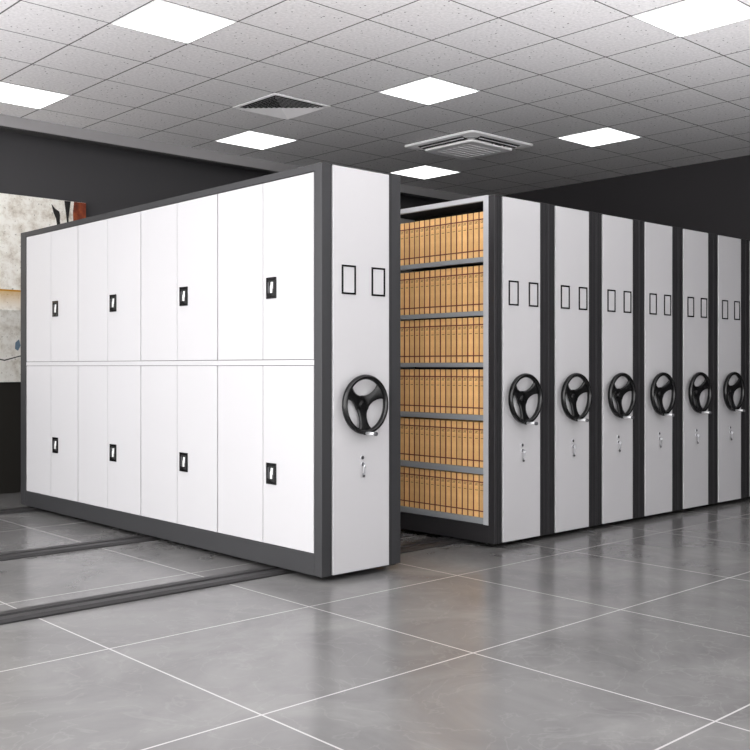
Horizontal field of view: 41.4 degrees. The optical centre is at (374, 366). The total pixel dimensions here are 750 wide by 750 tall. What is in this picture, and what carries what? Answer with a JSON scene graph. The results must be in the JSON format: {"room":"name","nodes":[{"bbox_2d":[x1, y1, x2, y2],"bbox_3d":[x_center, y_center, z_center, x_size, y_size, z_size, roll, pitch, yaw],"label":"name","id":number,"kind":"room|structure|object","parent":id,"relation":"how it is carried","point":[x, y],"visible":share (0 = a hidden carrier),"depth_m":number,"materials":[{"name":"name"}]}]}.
{"room":"archive room","nodes":[
{"label":"archive room","id":0,"kind":"room"},
{"bbox_2d":[0,131,441,382],"bbox_3d":[-3.050,-0.693,9.986,11.470,3.927,0.150,0,0,-43],"label":"wall","id":1,"kind":"structure","parent":0,"point":[107,180],"depth_m":10.10,"materials":[{"name":"grey paint"}]},
{"bbox_2d":[0,382,20,493],"bbox_3d":[-3.049,0.682,9.875,11.320,1.058,0.014,0,0,-43],"label":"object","id":2,"kind":"structure","parent":1,"relation":"attached to","point":[10,392],"depth_m":9.47,"materials":[{"name":"black"}]},
{"bbox_2d":[0,193,85,381],"bbox_3d":[-3.676,-0.745,9.270,2.078,1.788,0.045,0,0,-43],"label":"abstract painting","id":3,"kind":"object","parent":1,"relation":"attached to","point":[19,214],"visible":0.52,"depth_m":9.46,"materials":[{"name":"white fabric"}]},
{"bbox_2d":[0,114,473,201],"bbox_3d":[-2.871,-2.238,9.682,11.320,0.196,0.540,0,0,-43],"label":"trim","id":4,"kind":"structure","parent":1,"relation":"attached to","point":[8,123],"depth_m":9.97,"materials":[{"name":"grey paint"}]},
{"bbox_2d":[0,492,749,749],"bbox_3d":[0.518,1.241,6.012,11.320,0.060,10.530,0,0,-43],"label":"floor","id":5,"kind":"structure","parent":0,"point":[632,634],"depth_m":4.29,"materials":[{"name":"tile"}]},
{"bbox_2d":[0,506,42,514],"bbox_3d":[-1.910,1.201,9.290,8.800,0.020,0.196,0,0,-43],"label":"rail","id":6,"kind":"object","parent":5,"relation":"on","point":[19,509],"visible":0.02,"depth_m":8.26,"materials":[{"name":"metal"}]},
{"bbox_2d":[0,535,163,561],"bbox_3d":[-0.607,1.201,7.879,8.800,0.020,0.196,0,0,-43],"label":"rail","id":7,"kind":"object","parent":5,"relation":"on","point":[51,550],"visible":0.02,"depth_m":6.56,"materials":[{"name":"metal"}]},
{"bbox_2d":[21,162,399,577],"bbox_3d":[-1.385,0.030,7.149,0.619,2.340,4.186,0,0,-43],"label":"tall cabinet","id":8,"kind":"object","parent":5,"relation":"on","point":[216,369],"visible":1,"depth_m":6.17,"materials":[{"name":"white metal"}]},
{"bbox_2d":[0,536,468,624],"bbox_3d":[0.411,1.201,6.777,8.800,0.020,0.196,0,0,-43],"label":"rail","id":9,"kind":"object","parent":5,"relation":"on","point":[85,603],"visible":0.52,"depth_m":5.27,"materials":[{"name":"metal"}]},
{"bbox_2d":[400,194,547,544],"bbox_3d":[-0.310,0.029,8.175,0.571,2.343,4.186,0,0,-43],"label":"shelving unit","id":10,"kind":"object","parent":5,"relation":"on","point":[514,261],"visible":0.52,"depth_m":6.74,"materials":[{"name":"white metal"}]},
{"bbox_2d":[400,273,404,314],"bbox_3d":[0.283,-0.526,7.314,0.235,0.306,0.049,0,0,-43],"label":"book","id":11,"kind":"object","parent":10,"relation":"on","point":[402,275],"visible":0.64,"depth_m":7.23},
{"bbox_2d":[400,321,404,362],"bbox_3d":[0.283,-0.179,7.314,0.235,0.306,0.049,0,0,-43],"label":"book","id":12,"kind":"object","parent":10,"relation":"on","point":[402,323],"visible":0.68,"depth_m":7.23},
{"bbox_2d":[400,369,404,410],"bbox_3d":[0.283,0.174,7.314,0.235,0.306,0.049,0,0,-43],"label":"book","id":13,"kind":"object","parent":10,"relation":"on","point":[402,371],"visible":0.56,"depth_m":7.23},
{"bbox_2d":[400,223,404,265],"bbox_3d":[0.283,-0.887,7.314,0.235,0.306,0.049,0,0,-43],"label":"book","id":14,"kind":"object","parent":10,"relation":"on","point":[402,226],"visible":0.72,"depth_m":7.23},
{"bbox_2d":[400,466,406,505],"bbox_3d":[0.282,0.874,7.314,0.235,0.285,0.049,0,0,-43],"label":"book","id":15,"kind":"object","parent":10,"relation":"on","point":[402,468],"visible":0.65,"depth_m":7.23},
{"bbox_2d":[405,369,409,411],"bbox_3d":[0.319,0.174,7.277,0.235,0.306,0.049,0,0,-43],"label":"book","id":16,"kind":"object","parent":10,"relation":"on","point":[407,371],"visible":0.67,"depth_m":7.20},
{"bbox_2d":[405,223,409,264],"bbox_3d":[0.317,-0.887,7.276,0.235,0.306,0.049,0,0,-43],"label":"book","id":17,"kind":"object","parent":10,"relation":"on","point":[407,225],"visible":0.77,"depth_m":7.19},
{"bbox_2d":[405,273,409,314],"bbox_3d":[0.318,-0.526,7.277,0.235,0.306,0.049,0,0,-43],"label":"book","id":18,"kind":"object","parent":10,"relation":"on","point":[407,275],"visible":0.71,"depth_m":7.19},
{"bbox_2d":[405,321,409,362],"bbox_3d":[0.319,-0.179,7.278,0.235,0.306,0.049,0,0,-43],"label":"book","id":19,"kind":"object","parent":10,"relation":"on","point":[407,323],"visible":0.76,"depth_m":7.20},
{"bbox_2d":[400,417,416,459],"bbox_3d":[0.283,0.529,7.314,0.235,0.306,0.049,0,0,-43],"label":"book","id":20,"kind":"object","parent":10,"relation":"on","point":[402,420],"visible":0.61,"depth_m":7.23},
{"bbox_2d":[405,467,411,506],"bbox_3d":[0.317,0.874,7.276,0.235,0.285,0.049,0,0,-43],"label":"book","id":21,"kind":"object","parent":10,"relation":"on","point":[407,469],"visible":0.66,"depth_m":7.19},
{"bbox_2d":[410,272,414,314],"bbox_3d":[0.353,-0.526,7.240,0.235,0.306,0.049,0,0,-43],"label":"book","id":22,"kind":"object","parent":10,"relation":"on","point":[412,274],"visible":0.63,"depth_m":7.16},
{"bbox_2d":[410,320,414,362],"bbox_3d":[0.353,-0.179,7.239,0.235,0.306,0.049,0,0,-43],"label":"book","id":23,"kind":"object","parent":10,"relation":"on","point":[412,322],"visible":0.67,"depth_m":7.16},
{"bbox_2d":[410,369,414,411],"bbox_3d":[0.352,0.174,7.238,0.235,0.306,0.049,0,0,-43],"label":"book","id":24,"kind":"object","parent":10,"relation":"on","point":[412,371],"visible":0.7,"depth_m":7.15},
{"bbox_2d":[410,222,414,264],"bbox_3d":[0.354,-0.887,7.240,0.235,0.306,0.049,0,0,-43],"label":"book","id":25,"kind":"object","parent":10,"relation":"on","point":[412,224],"visible":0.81,"depth_m":7.16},
{"bbox_2d":[405,417,420,460],"bbox_3d":[0.317,0.529,7.276,0.235,0.306,0.049,0,0,-43],"label":"book","id":26,"kind":"object","parent":10,"relation":"on","point":[407,420],"visible":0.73,"depth_m":7.19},
{"bbox_2d":[410,467,415,507],"bbox_3d":[0.353,0.874,7.239,0.235,0.285,0.049,0,0,-43],"label":"book","id":27,"kind":"object","parent":10,"relation":"on","point":[412,470],"visible":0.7,"depth_m":7.15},
{"bbox_2d":[410,418,417,460],"bbox_3d":[0.352,0.529,7.239,0.235,0.306,0.049,0,0,-43],"label":"book","id":28,"kind":"object","parent":10,"relation":"on","point":[412,420],"visible":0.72,"depth_m":7.15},
{"bbox_2d":[415,320,419,362],"bbox_3d":[0.389,-0.179,7.202,0.235,0.306,0.049,0,0,-43],"label":"book","id":29,"kind":"object","parent":10,"relation":"on","point":[417,322],"visible":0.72,"depth_m":7.12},
{"bbox_2d":[415,369,419,411],"bbox_3d":[0.387,0.174,7.201,0.235,0.306,0.049,0,0,-43],"label":"book","id":30,"kind":"object","parent":10,"relation":"on","point":[417,371],"visible":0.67,"depth_m":7.12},
{"bbox_2d":[415,221,419,263],"bbox_3d":[0.388,-0.887,7.201,0.235,0.306,0.049,0,0,-43],"label":"book","id":31,"kind":"object","parent":10,"relation":"on","point":[417,224],"visible":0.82,"depth_m":7.12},
{"bbox_2d":[415,272,419,313],"bbox_3d":[0.387,-0.526,7.201,0.235,0.306,0.049,0,0,-43],"label":"book","id":32,"kind":"object","parent":10,"relation":"on","point":[417,274],"visible":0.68,"depth_m":7.12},
{"bbox_2d":[415,468,421,507],"bbox_3d":[0.387,0.874,7.201,0.235,0.285,0.049,0,0,-43],"label":"book","id":33,"kind":"object","parent":10,"relation":"on","point":[417,470],"visible":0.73,"depth_m":7.12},
{"bbox_2d":[415,418,427,461],"bbox_3d":[0.388,0.529,7.202,0.235,0.306,0.049,0,0,-43],"label":"book","id":34,"kind":"object","parent":10,"relation":"on","point":[417,421],"visible":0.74,"depth_m":7.12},
{"bbox_2d":[420,271,424,313],"bbox_3d":[0.422,-0.526,7.163,0.235,0.306,0.049,0,0,-43],"label":"book","id":35,"kind":"object","parent":10,"relation":"on","point":[422,273],"visible":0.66,"depth_m":7.08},
{"bbox_2d":[420,320,424,362],"bbox_3d":[0.423,-0.179,7.164,0.235,0.306,0.049,0,0,-43],"label":"book","id":36,"kind":"object","parent":10,"relation":"on","point":[422,322],"visible":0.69,"depth_m":7.08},
{"bbox_2d":[420,369,424,411],"bbox_3d":[0.422,0.174,7.163,0.235,0.306,0.049,0,0,-43],"label":"book","id":37,"kind":"object","parent":10,"relation":"on","point":[422,371],"visible":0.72,"depth_m":7.08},
{"bbox_2d":[420,220,424,263],"bbox_3d":[0.422,-0.887,7.163,0.235,0.306,0.049,0,0,-43],"label":"book","id":38,"kind":"object","parent":10,"relation":"on","point":[422,223],"visible":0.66,"depth_m":7.08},
{"bbox_2d":[420,468,425,508],"bbox_3d":[0.422,0.874,7.163,0.235,0.285,0.049,0,0,-43],"label":"book","id":39,"kind":"object","parent":10,"relation":"on","point":[422,471],"visible":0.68,"depth_m":7.08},
{"bbox_2d":[425,369,429,412],"bbox_3d":[0.457,0.174,7.126,0.235,0.306,0.049,0,0,-43],"label":"book","id":40,"kind":"object","parent":10,"relation":"on","point":[427,371],"visible":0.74,"depth_m":7.04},
{"bbox_2d":[425,220,429,262],"bbox_3d":[0.457,-0.887,7.125,0.235,0.306,0.049,0,0,-43],"label":"book","id":41,"kind":"object","parent":10,"relation":"on","point":[427,222],"visible":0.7,"depth_m":7.04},
{"bbox_2d":[425,271,429,313],"bbox_3d":[0.457,-0.526,7.125,0.235,0.306,0.049,0,0,-43],"label":"book","id":42,"kind":"object","parent":10,"relation":"on","point":[427,273],"visible":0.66,"depth_m":7.04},
{"bbox_2d":[425,320,429,362],"bbox_3d":[0.457,-0.179,7.125,0.235,0.306,0.049,0,0,-43],"label":"book","id":43,"kind":"object","parent":10,"relation":"on","point":[427,322],"visible":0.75,"depth_m":7.04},
{"bbox_2d":[420,418,438,461],"bbox_3d":[0.423,0.529,7.164,0.235,0.306,0.049,0,0,-43],"label":"book","id":44,"kind":"object","parent":10,"relation":"on","point":[422,421],"visible":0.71,"depth_m":7.08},
{"bbox_2d":[425,469,433,509],"bbox_3d":[0.457,0.874,7.125,0.235,0.285,0.049,0,0,-43],"label":"book","id":45,"kind":"object","parent":10,"relation":"on","point":[427,471],"visible":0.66,"depth_m":7.04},
{"bbox_2d":[430,319,434,362],"bbox_3d":[0.492,-0.179,7.088,0.235,0.306,0.049,0,0,-43],"label":"book","id":46,"kind":"object","parent":10,"relation":"on","point":[432,321],"visible":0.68,"depth_m":7.01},
{"bbox_2d":[425,418,439,462],"bbox_3d":[0.457,0.529,7.126,0.235,0.306,0.049,0,0,-43],"label":"book","id":47,"kind":"object","parent":10,"relation":"on","point":[427,421],"visible":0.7,"depth_m":7.04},
{"bbox_2d":[430,270,434,313],"bbox_3d":[0.492,-0.526,7.089,0.235,0.306,0.049,0,0,-43],"label":"book","id":48,"kind":"object","parent":10,"relation":"on","point":[432,272],"visible":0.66,"depth_m":7.01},
{"bbox_2d":[430,219,434,262],"bbox_3d":[0.492,-0.887,7.088,0.235,0.306,0.049,0,0,-43],"label":"book","id":49,"kind":"object","parent":10,"relation":"on","point":[432,221],"visible":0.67,"depth_m":7.01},
{"bbox_2d":[430,369,435,412],"bbox_3d":[0.491,0.174,7.088,0.235,0.306,0.049,0,0,-43],"label":"book","id":50,"kind":"object","parent":10,"relation":"on","point":[432,371],"visible":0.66,"depth_m":7.01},
{"bbox_2d":[430,469,435,510],"bbox_3d":[0.491,0.874,7.088,0.235,0.285,0.049,0,0,-43],"label":"book","id":51,"kind":"object","parent":10,"relation":"on","point":[432,472],"visible":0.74,"depth_m":7.01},
{"bbox_2d":[430,419,440,462],"bbox_3d":[0.492,0.529,7.088,0.235,0.306,0.049,0,0,-43],"label":"book","id":52,"kind":"object","parent":10,"relation":"on","point":[432,421],"visible":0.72,"depth_m":7.01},
{"bbox_2d":[435,319,440,362],"bbox_3d":[0.526,-0.179,7.050,0.235,0.306,0.049,0,0,-43],"label":"book","id":53,"kind":"object","parent":10,"relation":"on","point":[437,321],"visible":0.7,"depth_m":6.97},
{"bbox_2d":[435,369,440,412],"bbox_3d":[0.527,0.174,7.051,0.235,0.306,0.049,0,0,-43],"label":"book","id":54,"kind":"object","parent":10,"relation":"on","point":[437,371],"visible":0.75,"depth_m":6.97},
{"bbox_2d":[435,218,440,261],"bbox_3d":[0.526,-0.887,7.050,0.235,0.306,0.049,0,0,-43],"label":"book","id":55,"kind":"object","parent":10,"relation":"on","point":[438,220],"visible":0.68,"depth_m":6.96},
{"bbox_2d":[435,270,440,312],"bbox_3d":[0.527,-0.526,7.051,0.235,0.306,0.049,0,0,-43],"label":"book","id":56,"kind":"object","parent":10,"relation":"on","point":[437,272],"visible":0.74,"depth_m":6.97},
{"bbox_2d":[435,470,444,510],"bbox_3d":[0.527,0.874,7.051,0.235,0.285,0.049,0,0,-43],"label":"book","id":57,"kind":"object","parent":10,"relation":"on","point":[437,472],"visible":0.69,"depth_m":6.97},
{"bbox_2d":[435,419,451,463],"bbox_3d":[0.526,0.529,7.050,0.235,0.306,0.049,0,0,-43],"label":"book","id":58,"kind":"object","parent":10,"relation":"on","point":[437,422],"visible":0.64,"depth_m":6.97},
{"bbox_2d":[441,269,445,312],"bbox_3d":[0.562,-0.526,7.013,0.235,0.306,0.049,0,0,-43],"label":"book","id":59,"kind":"object","parent":10,"relation":"on","point":[443,271],"visible":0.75,"depth_m":6.93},
{"bbox_2d":[441,319,445,362],"bbox_3d":[0.562,-0.179,7.014,0.235,0.306,0.049,0,0,-43],"label":"book","id":60,"kind":"object","parent":10,"relation":"on","point":[443,321],"visible":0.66,"depth_m":6.93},
{"bbox_2d":[441,369,445,412],"bbox_3d":[0.562,0.174,7.013,0.235,0.306,0.049,0,0,-43],"label":"book","id":61,"kind":"object","parent":10,"relation":"on","point":[443,371],"visible":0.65,"depth_m":6.93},
{"bbox_2d":[441,217,445,260],"bbox_3d":[0.562,-0.887,7.013,0.235,0.306,0.049,0,0,-43],"label":"book","id":62,"kind":"object","parent":10,"relation":"on","point":[443,220],"visible":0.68,"depth_m":6.93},
{"bbox_2d":[441,471,446,511],"bbox_3d":[0.561,0.874,7.012,0.235,0.285,0.049,0,0,-43],"label":"book","id":63,"kind":"object","parent":10,"relation":"on","point":[443,473],"visible":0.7,"depth_m":6.93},
{"bbox_2d":[446,319,450,362],"bbox_3d":[0.597,-0.179,6.975,0.235,0.306,0.049,0,0,-43],"label":"book","id":64,"kind":"object","parent":10,"relation":"on","point":[448,321],"visible":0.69,"depth_m":6.89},
{"bbox_2d":[446,216,450,260],"bbox_3d":[0.596,-0.887,6.974,0.235,0.306,0.049,0,0,-43],"label":"book","id":65,"kind":"object","parent":10,"relation":"on","point":[448,219],"visible":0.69,"depth_m":6.89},
{"bbox_2d":[446,369,451,413],"bbox_3d":[0.596,0.174,6.975,0.235,0.306,0.049,0,0,-43],"label":"book","id":66,"kind":"object","parent":10,"relation":"on","point":[448,371],"visible":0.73,"depth_m":6.89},
{"bbox_2d":[446,269,451,312],"bbox_3d":[0.597,-0.526,6.976,0.235,0.306,0.049,0,0,-43],"label":"book","id":67,"kind":"object","parent":10,"relation":"on","point":[448,271],"visible":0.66,"depth_m":6.89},
{"bbox_2d":[441,419,458,463],"bbox_3d":[0.561,0.529,7.012,0.235,0.306,0.049,0,0,-43],"label":"book","id":68,"kind":"object","parent":10,"relation":"on","point":[443,422],"visible":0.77,"depth_m":6.93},
{"bbox_2d":[446,471,453,512],"bbox_3d":[0.597,0.874,6.975,0.235,0.285,0.049,0,0,-43],"label":"book","id":69,"kind":"object","parent":10,"relation":"on","point":[448,473],"visible":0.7,"depth_m":6.89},
{"bbox_2d":[446,420,454,464],"bbox_3d":[0.598,0.529,6.976,0.235,0.306,0.049,0,0,-43],"label":"book","id":70,"kind":"object","parent":10,"relation":"on","point":[448,422],"visible":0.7,"depth_m":6.90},
{"bbox_2d":[451,318,456,362],"bbox_3d":[0.631,-0.179,6.937,0.235,0.306,0.049,0,0,-43],"label":"book","id":71,"kind":"object","parent":10,"relation":"on","point":[453,320],"visible":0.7,"depth_m":6.85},
{"bbox_2d":[451,216,456,259],"bbox_3d":[0.631,-0.887,6.938,0.235,0.306,0.049,0,0,-43],"label":"book","id":72,"kind":"object","parent":10,"relation":"on","point":[453,218],"visible":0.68,"depth_m":6.86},
{"bbox_2d":[451,268,456,311],"bbox_3d":[0.631,-0.526,6.937,0.235,0.306,0.049,0,0,-43],"label":"book","id":73,"kind":"object","parent":10,"relation":"on","point":[453,270],"visible":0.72,"depth_m":6.86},
{"bbox_2d":[452,369,456,413],"bbox_3d":[0.632,0.174,6.938,0.235,0.306,0.049,0,0,-43],"label":"book","id":74,"kind":"object","parent":10,"relation":"on","point":[454,371],"visible":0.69,"depth_m":6.86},
{"bbox_2d":[451,472,458,513],"bbox_3d":[0.631,0.874,6.938,0.235,0.285,0.049,0,0,-43],"label":"book","id":75,"kind":"object","parent":10,"relation":"on","point":[453,474],"visible":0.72,"depth_m":6.86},
{"bbox_2d":[452,420,464,464],"bbox_3d":[0.632,0.529,6.939,0.235,0.306,0.049,0,0,-43],"label":"book","id":76,"kind":"object","parent":10,"relation":"on","point":[454,423],"visible":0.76,"depth_m":6.86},
{"bbox_2d":[457,215,461,259],"bbox_3d":[0.666,-0.887,6.900,0.235,0.306,0.049,0,0,-43],"label":"book","id":77,"kind":"object","parent":10,"relation":"on","point":[459,217],"visible":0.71,"depth_m":6.82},
{"bbox_2d":[457,267,461,311],"bbox_3d":[0.667,-0.526,6.901,0.235,0.306,0.049,0,0,-43],"label":"book","id":78,"kind":"object","parent":10,"relation":"on","point":[459,270],"visible":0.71,"depth_m":6.82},
{"bbox_2d":[457,369,462,413],"bbox_3d":[0.667,0.174,6.901,0.235,0.306,0.049,0,0,-43],"label":"book","id":79,"kind":"object","parent":10,"relation":"on","point":[459,371],"visible":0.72,"depth_m":6.82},
{"bbox_2d":[457,318,462,362],"bbox_3d":[0.667,-0.179,6.901,0.235,0.306,0.049,0,0,-43],"label":"book","id":80,"kind":"object","parent":10,"relation":"on","point":[459,320],"visible":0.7,"depth_m":6.82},
{"bbox_2d":[457,472,463,514],"bbox_3d":[0.667,0.874,6.901,0.235,0.285,0.049,0,0,-43],"label":"book","id":81,"kind":"object","parent":10,"relation":"on","point":[460,474],"visible":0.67,"depth_m":6.82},
{"bbox_2d":[462,267,467,311],"bbox_3d":[0.701,-0.526,6.862,0.235,0.306,0.049,0,0,-43],"label":"book","id":82,"kind":"object","parent":10,"relation":"on","point":[464,269],"visible":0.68,"depth_m":6.78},
{"bbox_2d":[462,214,467,258],"bbox_3d":[0.700,-0.887,6.862,0.235,0.306,0.049,0,0,-43],"label":"book","id":83,"kind":"object","parent":10,"relation":"on","point":[464,216],"visible":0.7,"depth_m":6.78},
{"bbox_2d":[462,318,467,362],"bbox_3d":[0.701,-0.179,6.862,0.235,0.306,0.049,0,0,-43],"label":"book","id":84,"kind":"object","parent":10,"relation":"on","point":[464,320],"visible":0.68,"depth_m":6.78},
{"bbox_2d":[463,369,467,413],"bbox_3d":[0.702,0.174,6.863,0.235,0.306,0.049,0,0,-43],"label":"book","id":85,"kind":"object","parent":10,"relation":"on","point":[465,371],"visible":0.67,"depth_m":6.78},
{"bbox_2d":[457,420,475,465],"bbox_3d":[0.666,0.529,6.900,0.235,0.306,0.049,0,0,-43],"label":"book","id":86,"kind":"object","parent":10,"relation":"on","point":[459,423],"visible":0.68,"depth_m":6.82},
{"bbox_2d":[463,473,471,514],"bbox_3d":[0.702,0.874,6.863,0.235,0.285,0.049,0,0,-43],"label":"book","id":87,"kind":"object","parent":10,"relation":"on","point":[465,475],"visible":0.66,"depth_m":6.78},
{"bbox_2d":[462,420,477,465],"bbox_3d":[0.701,0.529,6.862,0.235,0.306,0.049,0,0,-43],"label":"book","id":88,"kind":"object","parent":10,"relation":"on","point":[464,423],"visible":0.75,"depth_m":6.79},
{"bbox_2d":[468,369,473,414],"bbox_3d":[0.736,0.174,6.825,0.235,0.306,0.049,0,0,-43],"label":"book","id":89,"kind":"object","parent":10,"relation":"on","point":[470,371],"visible":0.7,"depth_m":6.74,"materials":[{"name":"cardboard"}]},
{"bbox_2d":[468,317,473,362],"bbox_3d":[0.736,-0.179,6.825,0.235,0.306,0.049,0,0,-43],"label":"book","id":90,"kind":"object","parent":10,"relation":"on","point":[470,320],"visible":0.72,"depth_m":6.74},
{"bbox_2d":[468,266,473,311],"bbox_3d":[0.735,-0.526,6.824,0.235,0.306,0.049,0,0,-43],"label":"book","id":91,"kind":"object","parent":10,"relation":"on","point":[470,269],"visible":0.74,"depth_m":6.74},
{"bbox_2d":[468,213,473,257],"bbox_3d":[0.736,-0.887,6.825,0.235,0.306,0.049,0,0,-43],"label":"book","id":92,"kind":"object","parent":10,"relation":"on","point":[471,215],"visible":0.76,"depth_m":6.74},
{"bbox_2d":[468,473,473,515],"bbox_3d":[0.737,0.874,6.825,0.235,0.285,0.049,0,0,-43],"label":"book","id":93,"kind":"object","parent":10,"relation":"on","point":[470,476],"visible":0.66,"depth_m":6.75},
{"bbox_2d":[468,421,479,466],"bbox_3d":[0.736,0.529,6.824,0.235,0.306,0.049,0,0,-43],"label":"book","id":94,"kind":"object","parent":10,"relation":"on","point":[470,423],"visible":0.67,"depth_m":6.74,"materials":[{"name":"cardboard"}]},
{"bbox_2d":[474,212,478,257],"bbox_3d":[0.770,-0.887,6.786,0.235,0.306,0.049,0,0,-43],"label":"book","id":95,"kind":"object","parent":10,"relation":"on","point":[476,215],"visible":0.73,"depth_m":6.71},
{"bbox_2d":[474,266,478,310],"bbox_3d":[0.770,-0.526,6.786,0.235,0.306,0.049,0,0,-43],"label":"book","id":96,"kind":"object","parent":10,"relation":"on","point":[476,268],"visible":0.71,"depth_m":6.71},
{"bbox_2d":[474,317,479,362],"bbox_3d":[0.772,-0.179,6.788,0.235,0.306,0.049,0,0,-43],"label":"book","id":97,"kind":"object","parent":10,"relation":"on","point":[476,319],"visible":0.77,"depth_m":6.71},
{"bbox_2d":[474,369,481,414],"bbox_3d":[0.770,0.174,6.786,0.235,0.306,0.049,0,0,-43],"label":"book","id":98,"kind":"object","parent":10,"relation":"on","point":[476,371],"visible":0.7,"depth_m":6.71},
{"bbox_2d":[474,421,482,466],"bbox_3d":[0.771,0.529,6.788,0.235,0.306,0.049,0,0,-43],"label":"book","id":99,"kind":"object","parent":10,"relation":"on","point":[476,424],"visible":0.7,"depth_m":6.71,"materials":[{"name":"cardboard"}]},
{"bbox_2d":[474,474,482,516],"bbox_3d":[0.772,0.874,6.788,0.235,0.285,0.049,0,0,-43],"label":"book","id":100,"kind":"object","parent":10,"relation":"on","point":[476,476],"visible":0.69,"depth_m":6.71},
{"bbox_2d":[479,317,482,362],"bbox_3d":[0.806,-0.179,6.749,0.235,0.306,0.049,0,0,-43],"label":"book","id":101,"kind":"object","parent":10,"relation":"on","point":[480,318],"visible":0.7,"depth_m":6.68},
{"bbox_2d":[479,265,482,310],"bbox_3d":[0.805,-0.526,6.749,0.235,0.306,0.049,0,0,-43],"label":"book","id":102,"kind":"object","parent":10,"relation":"on","point":[481,266],"visible":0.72,"depth_m":6.67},
{"bbox_2d":[547,204,595,534],"bbox_3d":[0.113,0.030,8.565,0.571,2.340,4.186,0,0,-43],"label":"shelving unit","id":103,"kind":"object","parent":5,"relation":"on","point":[571,232],"visible":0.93,"depth_m":7.13,"materials":[{"name":"white metal"}]},
{"bbox_2d":[595,213,638,525],"bbox_3d":[0.535,0.030,8.955,0.571,2.340,4.186,0,0,-43],"label":"shelving unit","id":104,"kind":"object","parent":5,"relation":"on","point":[617,238],"visible":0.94,"depth_m":7.50,"materials":[{"name":"white metal"}]},
{"bbox_2d":[638,220,677,517],"bbox_3d":[0.957,0.030,9.345,0.571,2.340,4.186,0,0,-43],"label":"shelving unit","id":105,"kind":"object","parent":5,"relation":"on","point":[658,243],"visible":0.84,"depth_m":7.90,"materials":[{"name":"white metal"}]},
{"bbox_2d":[676,227,712,510],"bbox_3d":[1.379,0.030,9.735,0.571,2.340,4.186,0,0,-43],"label":"shelving unit","id":106,"kind":"object","parent":5,"relation":"on","point":[695,248],"visible":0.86,"depth_m":8.29,"materials":[{"name":"white metal"}]},
{"bbox_2d":[713,234,745,503],"bbox_3d":[1.802,0.030,10.125,0.571,2.340,4.186,0,0,-43],"label":"shelving unit","id":107,"kind":"object","parent":5,"relation":"on","point":[729,410],"visible":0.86,"depth_m":8.67,"materials":[{"name":"white metal"}]},
{"bbox_2d":[745,239,749,497],"bbox_3d":[2.224,0.030,10.515,0.571,2.340,4.186,0,0,-43],"label":"shelving unit","id":108,"kind":"object","parent":5,"relation":"on","point":[747,242],"visible":0.14,"depth_m":8.92,"materials":[{"name":"white metal"}]},
{"bbox_2d":[0,0,749,196],"bbox_3d":[0.859,-2.296,7.191,9.220,0.080,8.200,0,0,-43],"label":"ceiling","id":109,"kind":"structure","parent":0,"point":[543,71],"depth_m":7.78,"materials":[{"name":"tile"}]},
{"bbox_2d":[0,81,69,108],"bbox_3d":[-2.948,-2.253,8.269,0.588,0.006,0.588,0,0,-43],"label":"ceiling light panel","id":110,"kind":"object","parent":109,"relation":"attached to","point":[10,93],"visible":1,"depth_m":8.28,"materials":[{"name":"white"}]},
{"bbox_2d":[111,0,236,43],"bbox_3d":[-1.320,-2.253,6.506,0.588,0.006,0.588,0,0,-43],"label":"ceiling light panel","id":111,"kind":"object","parent":109,"relation":"attached to","point":[161,18],"visible":1,"depth_m":6.50,"materials":[{"name":"white"}]},
{"bbox_2d":[215,130,297,149],"bbox_3d":[-1.185,-2.253,9.898,0.588,0.006,0.588,0,0,-43],"label":"ceiling light panel","id":112,"kind":"object","parent":109,"relation":"attached to","point":[251,139],"visible":1,"depth_m":9.89,"materials":[{"name":"white"}]},
{"bbox_2d":[233,93,329,119],"bbox_3d":[-0.811,-2.245,8.609,0.604,0.021,0.604,0,0,-43],"label":"ceiling vent","id":113,"kind":"object","parent":109,"relation":"in","point":[274,105],"visible":1,"depth_m":8.61,"materials":[{"name":"metal"}]},
{"bbox_2d":[389,165,459,178],"bbox_3d":[0.578,-2.253,11.526,0.588,0.006,0.588,0,0,-43],"label":"ceiling light panel","id":114,"kind":"object","parent":109,"relation":"attached to","point":[424,171],"visible":1,"depth_m":11.53,"materials":[{"name":"white"}]},
{"bbox_2d":[378,76,479,104],"bbox_3d":[0.443,-2.253,8.135,0.588,0.006,0.588,0,0,-43],"label":"ceiling light panel","id":115,"kind":"object","parent":109,"relation":"attached to","point":[429,90],"visible":1,"depth_m":8.13,"materials":[{"name":"white"}]},
{"bbox_2d":[405,129,532,159],"bbox_3d":[0.948,-2.215,10.050,0.950,0.083,0.950,0,0,-43],"label":"air conditioner","id":116,"kind":"object","parent":109,"relation":"attached to","point":[468,144],"visible":1,"depth_m":9.87,"materials":[{"name":"plastic"}]},
{"bbox_2d":[418,136,466,148],"bbox_3d":[0.665,-2.205,9.789,0.080,0.017,0.600,0,0,-43],"label":"outlet","id":117,"kind":"object","parent":116,"relation":"attached to","point":[454,140],"depth_m":9.79,"materials":[{"name":"plastic"}]},
{"bbox_2d":[475,136,519,147],"bbox_3d":[1.209,-2.205,9.767,0.600,0.017,0.080,0,0,-43],"label":"outlet","id":118,"kind":"object","parent":116,"relation":"attached to","point":[485,140],"depth_m":9.76,"materials":[{"name":"plastic"}]},
{"bbox_2d":[557,127,640,146],"bbox_3d":[2.207,-2.253,9.763,0.588,0.006,0.588,0,0,-43],"label":"ceiling light panel","id":119,"kind":"object","parent":109,"relation":"attached to","point":[607,135],"visible":1,"depth_m":9.76,"materials":[{"name":"white"}]},
{"bbox_2d":[632,0,749,36],"bbox_3d":[2.072,-2.253,6.372,0.588,0.006,0.588,0,0,-43],"label":"ceiling light panel","id":120,"kind":"object","parent":109,"relation":"attached to","point":[686,17],"visible":1,"depth_m":6.37,"materials":[{"name":"white"}]},
{"bbox_2d":[502,155,749,239],"bbox_3d":[4.731,-0.693,9.903,0.150,3.927,10.530,0,0,-43],"label":"wall","id":121,"kind":"structure","parent":0,"point":[713,197],"depth_m":11.22,"materials":[{"name":"black paint"}]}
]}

